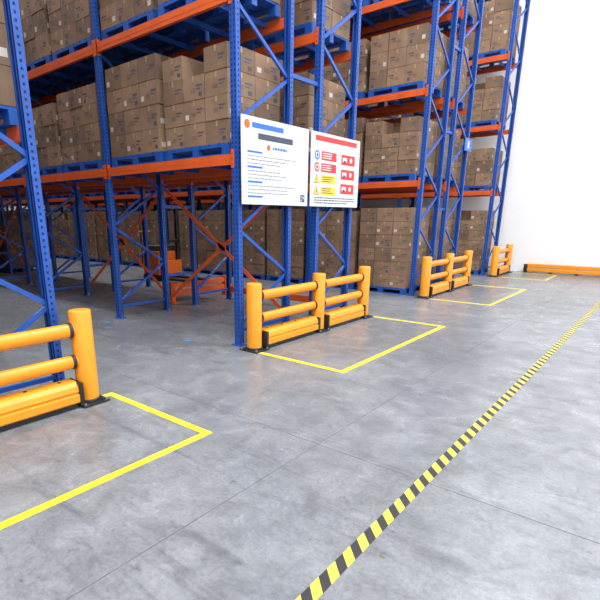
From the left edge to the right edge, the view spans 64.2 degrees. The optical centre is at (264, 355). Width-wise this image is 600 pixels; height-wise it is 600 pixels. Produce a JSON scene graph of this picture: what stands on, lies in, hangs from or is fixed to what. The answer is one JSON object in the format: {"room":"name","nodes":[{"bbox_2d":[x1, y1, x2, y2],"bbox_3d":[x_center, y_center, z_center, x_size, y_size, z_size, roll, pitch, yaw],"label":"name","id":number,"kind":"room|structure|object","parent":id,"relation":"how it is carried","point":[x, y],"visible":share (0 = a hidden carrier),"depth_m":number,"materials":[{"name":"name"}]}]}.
{"room":"warehouse","nodes":[
{"label":"warehouse","id":0,"kind":"room"},
{"bbox_2d":[4,205,71,212],"bbox_3d":[-20.527,-10.373,21.867,0.200,11.000,24.000,13,21,38],"label":"wall","id":1,"kind":"structure","parent":0,"point":[52,207],"depth_m":30.45,"materials":[{"name":"white paint"}]},
{"bbox_2d":[0,256,599,599],"bbox_3d":[-5.175,-1.377,10.970,40.000,0.203,24.000,13,21,38],"label":"floor","id":2,"kind":"structure","parent":0,"point":[537,458],"depth_m":3.46,"materials":[{"name":"concrete"}]},
{"bbox_2d":[0,211,35,272],"bbox_3d":[-8.001,-3.639,15.095,1.202,1.846,1.003,13,21,38],"label":"load","id":3,"kind":"object","parent":2,"relation":"on","point":[13,235],"visible":0.4,"depth_m":14.67,"materials":[{"name":"brown cardboard"}]},
{"bbox_2d":[0,0,64,393],"bbox_3d":[-12.333,-5.487,10.248,25.180,8.100,2.690,13,21,38],"label":"rack","id":4,"kind":"object","parent":2,"relation":"on","point":[23,133],"visible":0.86,"depth_m":4.00,"materials":[{"name":"blue metal"}]},
{"bbox_2d":[0,0,18,128],"bbox_3d":[-2.827,-2.582,3.834,1.202,1.336,1.002,13,21,38],"label":"load","id":5,"kind":"object","parent":4,"relation":"on","point":[8,109],"visible":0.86,"depth_m":3.87,"materials":[{"name":"brown cardboard"}]},
{"bbox_2d":[0,308,109,431],"bbox_3d":[-2.547,0.302,3.290,0.300,0.859,3.070,13,21,38],"label":"barrier","id":6,"kind":"object","parent":2,"relation":"on","point":[27,406],"visible":1,"depth_m":4.06,"materials":[{"name":"yellow plastic"}]},
{"bbox_2d":[45,212,68,257],"bbox_3d":[-8.676,-5.181,20.405,1.202,1.846,1.002,13,21,38],"label":"load","id":7,"kind":"object","parent":2,"relation":"on","point":[58,250],"visible":0.16,"depth_m":19.85,"materials":[{"name":"brown cardboard"}]},
{"bbox_2d":[57,212,77,259],"bbox_3d":[-7.662,-4.942,19.580,1.202,1.846,1.002,13,21,38],"label":"load","id":8,"kind":"object","parent":2,"relation":"on","point":[66,220],"visible":0.36,"depth_m":19.20,"materials":[{"name":"brown cardboard"}]},
{"bbox_2d":[76,212,103,261],"bbox_3d":[-6.538,-4.676,18.665,1.202,1.846,1.003,13,21,38],"label":"load","id":9,"kind":"object","parent":2,"relation":"on","point":[90,222],"visible":0.25,"depth_m":18.08,"materials":[{"name":"brown cardboard"}]},
{"bbox_2d":[95,212,128,263],"bbox_3d":[-5.534,-4.447,17.876,1.202,1.846,1.002,13,21,38],"label":"load","id":10,"kind":"object","parent":2,"relation":"on","point":[101,227],"visible":0.24,"depth_m":17.67,"materials":[{"name":"brown cardboard"}]},
{"bbox_2d":[117,211,142,266],"bbox_3d":[-4.412,-4.179,16.955,1.202,1.846,1.003,13,21,38],"label":"load","id":11,"kind":"object","parent":2,"relation":"on","point":[127,224],"visible":0.37,"depth_m":16.52,"materials":[{"name":"brown cardboard"}]},
{"bbox_2d":[140,211,171,263],"bbox_3d":[-3.413,-3.944,16.145,1.202,1.846,1.003,13,21,38],"label":"load","id":12,"kind":"object","parent":2,"relation":"on","point":[152,216],"visible":0.14,"depth_m":15.63,"materials":[{"name":"brown cardboard"}]},
{"bbox_2d":[137,205,209,281],"bbox_3d":[-2.538,-2.992,12.681,2.275,1.950,0.720,13,21,38],"label":"forklift","id":13,"kind":"object","parent":2,"relation":"on","point":[173,251],"visible":0.43,"depth_m":12.76,"materials":[{"name":"orange"}]},
{"bbox_2d":[0,0,361,346],"bbox_3d":[-9.041,-6.574,13.988,25.180,8.100,2.790,13,21,38],"label":"rack","id":14,"kind":"object","parent":2,"relation":"on","point":[224,170],"visible":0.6,"depth_m":7.37,"materials":[{"name":"blue metal"}]},
{"bbox_2d":[0,119,51,179],"bbox_3d":[-4.824,-4.216,9.836,1.202,1.126,1.002,13,21,38],"label":"load","id":15,"kind":"object","parent":14,"relation":"on","point":[9,156],"visible":0.17,"depth_m":9.50,"materials":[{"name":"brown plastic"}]},
{"bbox_2d":[37,88,56,106],"bbox_3d":[-4.758,-6.484,11.386,1.200,1.216,1.002,13,21,38],"label":"load","id":16,"kind":"object","parent":14,"relation":"on","point":[52,88],"visible":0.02,"depth_m":11.01,"materials":[{"name":"blue plastic"}]},
{"bbox_2d":[32,102,79,175],"bbox_3d":[-3.716,-3.952,8.924,1.202,1.126,1.002,13,21,38],"label":"load","id":17,"kind":"object","parent":14,"relation":"on","point":[47,130],"visible":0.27,"depth_m":8.38,"materials":[{"name":"brown cardboard"}]},
{"bbox_2d":[18,0,95,85],"bbox_3d":[-3.702,-5.589,8.466,1.202,1.126,1.002,13,21,38],"label":"load","id":18,"kind":"object","parent":14,"relation":"on","point":[34,16],"visible":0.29,"depth_m":8.03,"materials":[{"name":"brown cardboard"}]},
{"bbox_2d":[47,0,146,74],"bbox_3d":[-2.700,-5.396,7.641,1.200,1.216,1.002,13,21,38],"label":"load","id":19,"kind":"object","parent":14,"relation":"on","point":[69,20],"visible":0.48,"depth_m":7.42,"materials":[{"name":"brown cardboard"}]},
{"bbox_2d":[56,83,149,173],"bbox_3d":[-2.707,-3.756,8.089,1.200,1.216,1.002,13,21,38],"label":"load","id":20,"kind":"object","parent":14,"relation":"on","point":[78,112],"visible":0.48,"depth_m":7.68,"materials":[{"name":"brown cardboard"}]},
{"bbox_2d":[99,0,209,54],"bbox_3d":[-1.584,-5.132,6.732,1.200,1.216,1.002,13,21,38],"label":"load","id":21,"kind":"object","parent":14,"relation":"on","point":[116,16],"visible":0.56,"depth_m":6.67,"materials":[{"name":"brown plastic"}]},
{"bbox_2d":[105,53,205,168],"bbox_3d":[-1.580,-3.549,7.163,1.202,1.336,1.002,13,21,38],"label":"load","id":22,"kind":"object","parent":14,"relation":"on","point":[134,88],"visible":0.52,"depth_m":6.71,"materials":[{"name":"brown cardboard"}]},
{"bbox_2d":[146,42,189,54],"bbox_3d":[-1.641,-5.750,8.859,1.200,1.216,1.002,13,21,38],"label":"load","id":23,"kind":"object","parent":14,"relation":"on","point":[172,48],"visible":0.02,"depth_m":8.35,"materials":[{"name":"blue plastic"}]},
{"bbox_2d":[157,0,280,39],"bbox_3d":[-0.585,-4.845,5.904,1.202,1.126,1.002,13,21,38],"label":"load","id":24,"kind":"object","parent":14,"relation":"on","point":[218,18],"visible":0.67,"depth_m":6.04,"materials":[{"name":"blue plastic"}]},
{"bbox_2d":[162,41,279,160],"bbox_3d":[-0.578,-3.261,6.385,1.200,1.216,1.002,13,21,38],"label":"load","id":25,"kind":"object","parent":14,"relation":"on","point":[196,94],"visible":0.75,"depth_m":6.02,"materials":[{"name":"brown cardboard"}]},
{"bbox_2d":[190,27,281,65],"bbox_3d":[-0.487,-5.480,7.929,1.200,1.216,1.002,13,21,38],"label":"load","id":26,"kind":"object","parent":14,"relation":"on","point":[244,44],"visible":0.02,"depth_m":7.88,"materials":[{"name":"blue plastic"}]},
{"bbox_2d":[240,114,308,205],"bbox_3d":[0.141,-2.482,6.177,0.060,1.000,1.360,13,21,38],"label":"notice board","id":27,"kind":"object","parent":14,"relation":"attached to","point":[274,155],"visible":1,"depth_m":6.09,"materials":[{"name":"white plastic"}]},
{"bbox_2d":[247,0,350,64],"bbox_3d":[0.508,-5.244,7.116,1.200,1.216,1.002,13,21,38],"label":"load","id":28,"kind":"object","parent":14,"relation":"on","point":[304,10],"visible":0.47,"depth_m":6.91,"materials":[{"name":"brown cardboard"}]},
{"bbox_2d":[279,73,345,164],"bbox_3d":[0.490,-3.616,7.608,1.200,1.216,1.002,13,21,38],"label":"load","id":29,"kind":"object","parent":14,"relation":"on","point":[303,93],"visible":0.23,"depth_m":7.05,"materials":[{"name":"brown cardboard"}]},
{"bbox_2d":[309,130,359,207],"bbox_3d":[1.058,-2.784,7.217,0.062,1.000,1.340,13,21,38],"label":"safety sign","id":30,"kind":"object","parent":14,"relation":"attached to","point":[334,160],"visible":1,"depth_m":7.14,"materials":[{"name":"white plastic"}]},
{"bbox_2d":[168,211,206,271],"bbox_3d":[-2.290,-3.678,15.230,1.202,1.846,1.003,13,21,38],"label":"load","id":31,"kind":"object","parent":2,"relation":"on","point":[183,217],"visible":0.29,"depth_m":14.82,"materials":[{"name":"brown cardboard"}]},
{"bbox_2d":[169,275,225,303],"bbox_3d":[-1.372,-1.416,9.999,0.240,0.420,1.620,13,21,38],"label":"guard","id":32,"kind":"object","parent":2,"relation":"on","point":[172,285],"visible":0.78,"depth_m":9.95,"materials":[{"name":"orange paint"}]},
{"bbox_2d":[195,210,243,275],"bbox_3d":[-1.288,-3.436,14.398,1.202,1.846,1.003,13,21,38],"label":"load","id":33,"kind":"object","parent":2,"relation":"on","point":[213,221],"visible":0.48,"depth_m":14.01,"materials":[{"name":"brown cardboard"}]},
{"bbox_2d":[3,0,484,295],"bbox_3d":[-5.572,-7.719,17.931,25.180,8.100,2.540,13,21,38],"label":"rack","id":34,"kind":"object","parent":2,"relation":"on","point":[424,107],"visible":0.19,"depth_m":10.53,"materials":[{"name":"blue metal"}]},
{"bbox_2d":[55,195,89,198],"bbox_3d":[-7.662,-6.924,18.994,1.200,1.216,1.002,13,21,38],"label":"load","id":35,"kind":"object","parent":34,"relation":"on","point":[56,196],"visible":0.02,"depth_m":18.81,"materials":[{"name":"blue plastic"}]},
{"bbox_2d":[83,193,100,196],"bbox_3d":[-6.524,-6.722,18.084,1.202,1.336,1.002,13,21,38],"label":"load","id":36,"kind":"object","parent":34,"relation":"on","point":[88,194],"visible":0.02,"depth_m":17.87,"materials":[{"name":"blue plastic"}]},
{"bbox_2d":[92,192,133,196],"bbox_3d":[-5.541,-6.486,17.270,1.202,1.336,1.002,13,21,38],"label":"load","id":37,"kind":"object","parent":34,"relation":"on","point":[121,193],"visible":0.02,"depth_m":17.24,"materials":[{"name":"blue plastic"}]},
{"bbox_2d":[115,191,147,194],"bbox_3d":[-4.414,-6.162,16.370,1.200,1.216,1.002,13,21,38],"label":"load","id":38,"kind":"object","parent":34,"relation":"on","point":[125,192],"visible":0.02,"depth_m":16.16,"materials":[{"name":"blue plastic"}]},
{"bbox_2d":[138,189,184,193],"bbox_3d":[-3.417,-5.928,15.565,1.200,1.216,1.002,13,21,38],"label":"load","id":39,"kind":"object","parent":34,"relation":"on","point":[149,191],"visible":0.02,"depth_m":15.37,"materials":[{"name":"blue plastic"}]},
{"bbox_2d":[168,187,216,192],"bbox_3d":[-2.287,-5.720,14.633,1.202,1.336,1.002,13,21,38],"label":"load","id":40,"kind":"object","parent":34,"relation":"on","point":[178,189],"visible":0.03,"depth_m":14.44,"materials":[{"name":"blue plastic"}]},
{"bbox_2d":[195,186,223,190],"bbox_3d":[-1.285,-5.381,13.843,1.202,1.126,1.002,13,21,38],"label":"load","id":41,"kind":"object","parent":34,"relation":"on","point":[208,188],"visible":0.02,"depth_m":13.74,"materials":[{"name":"blue plastic"}]},
{"bbox_2d":[280,55,309,87],"bbox_3d":[0.824,-6.560,11.646,1.200,1.216,1.002,13,21,38],"label":"load","id":42,"kind":"object","parent":34,"relation":"on","point":[306,56],"visible":0.06,"depth_m":10.96,"materials":[{"name":"brown cardboard"}]},
{"bbox_2d":[324,38,383,111],"bbox_3d":[1.950,-6.252,10.749,1.202,1.126,1.002,13,21,38],"label":"load","id":43,"kind":"object","parent":34,"relation":"on","point":[344,68],"visible":0.36,"depth_m":10.20,"materials":[{"name":"brown cardboard"}]},
{"bbox_2d":[344,117,379,182],"bbox_3d":[1.965,-4.715,11.176,1.202,1.336,1.002,13,21,38],"label":"load","id":44,"kind":"object","parent":34,"relation":"on","point":[361,122],"visible":0.12,"depth_m":10.48,"materials":[{"name":"brown cardboard"}]},
{"bbox_2d":[350,0,389,30],"bbox_3d":[1.957,-7.885,10.275,1.202,1.126,1.002,13,21,38],"label":"load","id":45,"kind":"object","parent":34,"relation":"on","point":[378,14],"visible":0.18,"depth_m":10.37,"materials":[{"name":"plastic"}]},
{"bbox_2d":[360,11,403,36],"bbox_3d":[2.904,-8.232,11.310,1.200,1.216,1.002,13,21,38],"label":"load","id":46,"kind":"object","parent":34,"relation":"on","point":[391,12],"visible":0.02,"depth_m":11.00,"materials":[{"name":"brown cardboard"}]},
{"bbox_2d":[363,116,437,182],"bbox_3d":[2.950,-4.431,10.411,1.200,1.216,1.002,13,21,38],"label":"load","id":47,"kind":"object","parent":34,"relation":"on","point":[392,151],"visible":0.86,"depth_m":10.08,"materials":[{"name":"brown cardboard"}]},
{"bbox_2d":[368,22,446,105],"bbox_3d":[2.966,-6.015,9.934,1.202,1.126,1.002,13,21,38],"label":"load","id":48,"kind":"object","parent":34,"relation":"on","point":[399,59],"visible":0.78,"depth_m":9.59,"materials":[{"name":"brown cardboard"}]},
{"bbox_2d":[373,0,450,18],"bbox_3d":[2.970,-7.751,9.437,1.202,1.336,1.002,13,21,38],"label":"load","id":49,"kind":"object","parent":34,"relation":"on","point":[420,5],"visible":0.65,"depth_m":9.88,"materials":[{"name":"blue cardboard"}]},
{"bbox_2d":[398,39,469,115],"bbox_3d":[3.884,-6.370,10.993,1.200,1.216,1.002,13,21,38],"label":"load","id":50,"kind":"object","parent":34,"relation":"on","point":[464,71],"visible":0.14,"depth_m":10.72,"materials":[{"name":"brown cardboard"}]},
{"bbox_2d":[416,127,460,185],"bbox_3d":[3.881,-4.738,11.471,1.200,1.216,1.002,13,21,38],"label":"load","id":51,"kind":"object","parent":34,"relation":"on","point":[457,133],"visible":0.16,"depth_m":10.98,"materials":[{"name":"brown cardboard"}]},
{"bbox_2d":[404,0,474,32],"bbox_3d":[3.894,-8.052,10.475,1.202,1.336,1.002,13,21,38],"label":"load","id":52,"kind":"object","parent":34,"relation":"on","point":[446,25],"visible":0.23,"depth_m":10.53,"materials":[{"name":"brown cardboard"}]},
{"bbox_2d":[464,137,471,151],"bbox_3d":[4.787,-4.976,11.214,0.014,0.280,0.450,13,21,38],"label":"number sign","id":53,"kind":"object","parent":34,"relation":"attached to","point":[468,142],"visible":1,"depth_m":11.19,"materials":[{"name":"blue plastic"}]},
{"bbox_2d":[231,210,274,279],"bbox_3d":[-0.164,-3.177,13.506,1.202,1.846,1.003,13,21,38],"label":"load","id":54,"kind":"object","parent":2,"relation":"on","point":[254,261],"visible":0.39,"depth_m":13.00,"materials":[{"name":"brown cardboard"}]},
{"bbox_2d":[56,0,530,275],"bbox_3d":[-2.797,-8.635,21.085,25.180,8.100,1.140,13,21,38],"label":"rack","id":55,"kind":"object","parent":2,"relation":"on","point":[493,128],"visible":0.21,"depth_m":13.59,"materials":[{"name":"blue metal"}]},
{"bbox_2d":[368,100,413,120],"bbox_3d":[4.061,-7.586,15.341,1.202,1.126,1.002,13,21,38],"label":"load","id":56,"kind":"object","parent":55,"relation":"on","point":[386,102],"visible":0.08,"depth_m":14.99,"materials":[{"name":"brown cardboard"}]},
{"bbox_2d":[440,24,459,40],"bbox_3d":[5.179,-9.056,13.928,1.202,1.336,1.002,13,21,38],"label":"load","id":57,"kind":"object","parent":55,"relation":"on","point":[457,36],"visible":0.02,"depth_m":13.29,"materials":[{"name":"brown cardboard"}]},
{"bbox_2d":[452,148,502,191],"bbox_3d":[6.199,-5.457,14.104,1.202,1.126,1.002,13,21,38],"label":"load","id":58,"kind":"object","parent":55,"relation":"on","point":[480,162],"visible":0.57,"depth_m":13.60,"materials":[{"name":"brown cardboard"}]},
{"bbox_2d":[456,75,510,132],"bbox_3d":[6.177,-7.131,13.611,1.200,1.216,1.002,13,21,38],"label":"load","id":59,"kind":"object","parent":55,"relation":"on","point":[487,102],"visible":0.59,"depth_m":13.12,"materials":[{"name":"brown cardboard"}]},
{"bbox_2d":[464,0,521,69],"bbox_3d":[6.199,-8.818,13.111,1.202,1.336,1.002,13,21,38],"label":"load","id":60,"kind":"object","parent":55,"relation":"on","point":[497,14],"visible":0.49,"depth_m":12.64,"materials":[{"name":"brown cardboard"}]},
{"bbox_2d":[267,209,325,283],"bbox_3d":[0.822,-2.945,12.705,1.202,1.846,1.003,13,21,38],"label":"load","id":61,"kind":"object","parent":2,"relation":"on","point":[274,216],"visible":0.51,"depth_m":12.27,"materials":[{"name":"brown cardboard"}]},
{"bbox_2d":[2,264,599,599],"bbox_3d":[-5.175,-1.472,10.943,39.800,0.001,23.800,13,21,38],"label":"joint","id":62,"kind":"object","parent":2,"relation":"on","point":[127,264],"visible":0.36,"depth_m":3.28,"materials":[{"name":"grey concrete"}]},
{"bbox_2d":[239,266,372,353],"bbox_3d":[0.768,-0.793,7.056,0.300,0.859,3.060,13,21,38],"label":"barrier","id":63,"kind":"object","parent":2,"relation":"on","point":[259,339],"visible":1,"depth_m":6.74,"materials":[{"name":"yellow plastic"}]},
{"bbox_2d":[318,211,360,289],"bbox_3d":[1.941,-2.651,11.804,1.201,1.786,1.002,13,21,38],"label":"load","id":64,"kind":"object","parent":2,"relation":"on","point":[331,227],"visible":0.43,"depth_m":11.32,"materials":[{"name":"brown cardboard"}]},
{"bbox_2d":[357,207,429,294],"bbox_3d":[2.941,-2.439,10.966,1.202,1.846,1.003,13,21,38],"label":"load","id":65,"kind":"object","parent":2,"relation":"on","point":[386,234],"visible":0.78,"depth_m":10.56,"materials":[{"name":"brown cardboard"}]},
{"bbox_2d":[426,211,452,282],"bbox_3d":[3.879,-2.723,12.049,1.201,1.786,1.002,13,21,38],"label":"load","id":66,"kind":"object","parent":2,"relation":"on","point":[449,220],"visible":0.08,"depth_m":11.50,"materials":[{"name":"brown cardboard"}]},
{"bbox_2d":[415,250,472,298],"bbox_3d":[4.227,-1.935,10.988,0.300,0.859,2.860,13,21,38],"label":"barrier","id":67,"kind":"object","parent":2,"relation":"on","point":[449,284],"visible":1,"depth_m":10.79,"materials":[{"name":"yellow plastic"}]},
{"bbox_2d":[295,301,599,599],"bbox_3d":[2.413,0.352,4.660,0.073,0.003,22.800,13,21,38],"label":"tape","id":68,"kind":"object","parent":2,"relation":"on","point":[329,576],"visible":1,"depth_m":2.93,"materials":[{"name":"yellow plastic"}]},
{"bbox_2d":[449,210,494,274],"bbox_3d":[6.200,-3.515,14.667,1.202,1.846,1.002,13,21,38],"label":"load","id":69,"kind":"object","parent":2,"relation":"on","point":[472,230],"visible":0.54,"depth_m":14.15,"materials":[{"name":"brown cardboard"}]},
{"bbox_2d":[487,244,512,276],"bbox_3d":[7.067,-2.872,14.215,0.300,0.859,1.660,13,21,38],"label":"barrier","id":70,"kind":"object","parent":2,"relation":"on","point":[495,270],"visible":1,"depth_m":13.95,"materials":[{"name":"yellow plastic"}]},
{"bbox_2d":[523,263,599,275],"bbox_3d":[12.404,-1.785,11.539,11.100,0.270,0.290,13,21,38],"label":"barrier","id":71,"kind":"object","parent":2,"relation":"on","point":[576,270],"depth_m":14.23,"materials":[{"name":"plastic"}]},
{"bbox_2d":[84,0,599,275],"bbox_3d":[2.636,-9.332,18.284,40.000,11.000,0.200,13,21,38],"label":"wall","id":72,"kind":"structure","parent":0,"point":[551,212],"depth_m":13.95,"materials":[{"name":"white paint"}]}
]}

